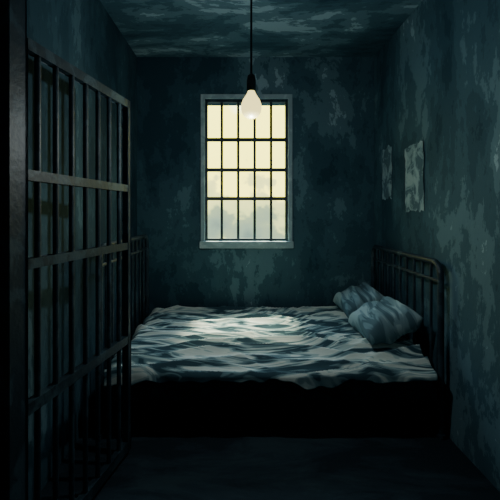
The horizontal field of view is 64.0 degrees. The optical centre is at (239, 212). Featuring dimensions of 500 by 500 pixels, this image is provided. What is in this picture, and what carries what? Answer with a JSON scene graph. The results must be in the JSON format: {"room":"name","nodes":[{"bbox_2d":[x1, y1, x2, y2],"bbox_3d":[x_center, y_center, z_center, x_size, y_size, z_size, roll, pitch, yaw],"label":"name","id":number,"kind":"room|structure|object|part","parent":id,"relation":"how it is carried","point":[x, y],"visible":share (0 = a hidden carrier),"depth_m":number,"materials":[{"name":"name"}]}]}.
{"room":"prison interior","nodes":[
{"label":"prison interior","id":0,"kind":"room"},
{"bbox_2d":[27,0,136,499],"bbox_3d":[-1.155,-0.060,1.500,0.250,3.000,5.500,0,0,0],"label":"wall","id":1,"kind":"structure","parent":0,"point":[82,33],"depth_m":2.38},
{"bbox_2d":[137,57,373,325],"bbox_3d":[0.155,-0.060,4.125,2.370,3.000,0.250,0,0,0],"label":"wall","id":2,"kind":"structure","parent":0,"point":[333,97],"depth_m":4.00,"materials":[{"name":"teal paint"}]},
{"bbox_2d":[208,102,284,237],"bbox_3d":[0.065,-0.430,4.045,0.830,1.420,0.030,0,0,0],"label":"bars","id":3,"kind":"object","parent":2,"relation":"attached to","point":[221,139],"visible":0.92,"depth_m":4.03,"materials":[{"name":"paint"}]},
{"bbox_2d":[205,100,287,240],"bbox_3d":[0.065,-0.430,4.045,0.830,1.420,0.050,0,0,0],"label":"window","id":4,"kind":"structure","parent":2,"relation":"in","point":[206,101],"depth_m":4.02,"materials":[{"name":"paint"}]},
{"bbox_2d":[199,241,293,247],"bbox_3d":[0.065,0.315,3.970,0.930,0.070,0.060,0,0,0],"label":"sill","id":5,"kind":"structure","parent":2,"relation":"attached to","point":[202,244],"depth_m":3.94,"materials":[{"name":"paint"}]},
{"bbox_2d":[201,94,291,240],"bbox_3d":[0.065,-0.450,3.985,0.910,1.460,0.030,0,0,0],"label":"window frame","id":6,"kind":"structure","parent":2,"relation":"attached to","point":[203,96],"depth_m":3.97,"materials":[{"name":"paint"}]},
{"bbox_2d":[100,0,422,56],"bbox_3d":[0.155,-1.660,1.500,2.870,0.200,5.500,0,0,0],"label":"ceiling","id":7,"kind":"structure","parent":0,"point":[151,28],"depth_m":3.35,"materials":[{"name":"paint"}]},
{"bbox_2d":[241,0,261,118],"bbox_3d":[0.062,-1.039,2.200,0.114,1.042,0.114,0,0,0],"label":"hanging light bulb","id":8,"kind":"object","parent":7,"relation":"hanging from","point":[251,107],"visible":1,"depth_m":2.18,"materials":[{"name":"glass"}]},
{"bbox_3d":[0.062,-1.130,2.200,0.012,0.820,0.012,0,0,0],"label":"cord","id":9,"kind":"part","parent":8,"relation":"part of","materials":[{"name":"paint"}]},
{"bbox_2d":[247,73,255,91],"bbox_3d":[0.062,-0.718,2.200,0.050,0.095,0.050,0,0,0],"label":"socket","id":10,"kind":"object","parent":8,"relation":"attached to","point":[251,81],"depth_m":2.18,"materials":[{"name":"plastic"}]},
{"bbox_3d":[0.062,-0.599,2.200,0.114,0.162,0.114,0,0,0],"label":"glass","id":11,"kind":"part","parent":8,"relation":"part of","materials":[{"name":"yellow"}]},
{"bbox_2d":[41,400,499,499],"bbox_3d":[0.155,1.540,1.500,2.870,0.200,5.500,0,0,0],"label":"floor","id":12,"kind":"structure","parent":0,"point":[180,449],"depth_m":2.40,"materials":[{"name":"concrete"}]},
{"bbox_2d":[0,0,130,499],"bbox_3d":[-0.758,-0.060,1.892,0.106,3.006,1.036,0,0,10],"label":"gate","id":13,"kind":"object","parent":12,"relation":"on","point":[15,46],"visible":1,"depth_m":1.70,"materials":[{"name":"metal"}]},
{"bbox_3d":[-0.838,-0.060,1.427,0.106,3.006,0.091,0,0,10],"label":"hinge post","id":14,"kind":"part","parent":13,"relation":"part of","materials":[{"name":"metal"}]},
{"bbox_2d":[100,234,445,439],"bbox_3d":[0.193,0.820,3.192,2.241,1.240,1.428,0,0,0],"label":"bed","id":15,"kind":"object","parent":12,"relation":"on","point":[178,352],"visible":0.81,"depth_m":2.64,"materials":[{"name":"grey fabric"}]},
{"bbox_3d":[-0.900,0.820,3.210,0.056,1.240,1.356,0,0,0],"label":"footboard","id":16,"kind":"part","parent":15,"relation":"part of","materials":[{"name":"paint"}]},
{"bbox_3d":[0.195,1.064,3.210,2.070,0.112,1.360,0,0,0],"label":"mattress","id":17,"kind":"part","parent":15,"relation":"part of","materials":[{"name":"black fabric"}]},
{"bbox_2d":[333,282,384,318],"bbox_3d":[1.069,0.789,3.580,0.359,0.294,0.506,0,0,-1],"label":"pillow","id":18,"kind":"object","parent":15,"relation":"on","point":[351,299],"visible":0.64,"depth_m":3.45,"materials":[{"name":"fabric"}]},
{"bbox_2d":[348,296,422,344],"bbox_3d":[1.049,0.789,2.950,0.376,0.312,0.545,0,0,1],"label":"pillow","id":19,"kind":"object","parent":15,"relation":"on","point":[384,321],"visible":0.99,"depth_m":2.73,"materials":[{"name":"fabric"}]},
{"bbox_3d":[1.285,0.870,3.210,0.056,1.140,1.356,0,0,0],"label":"headboard","id":20,"kind":"part","parent":15,"relation":"part of","materials":[{"name":"paint"}]},
{"bbox_2d":[374,0,499,491],"bbox_3d":[1.465,-0.060,1.500,0.250,3.000,5.500,0,0,0],"label":"wall","id":21,"kind":"structure","parent":0,"point":[437,77],"depth_m":2.50,"materials":[{"name":"teal paint"}]},
{"bbox_2d":[382,145,391,199],"bbox_3d":[1.331,-0.363,3.631,0.010,0.489,0.238,0,0,0],"label":"poster","id":22,"kind":"object","parent":21,"relation":"attached to","point":[386,155],"visible":1,"depth_m":3.63,"materials":[{"name":"paper"}]},
{"bbox_2d":[405,141,423,211],"bbox_3d":[1.330,-0.270,3.060,0.012,0.530,0.339,0,0,0],"label":"poster","id":23,"kind":"object","parent":21,"relation":"attached to","point":[414,154],"visible":1,"depth_m":3.05,"materials":[{"name":"paper"}]}
]}

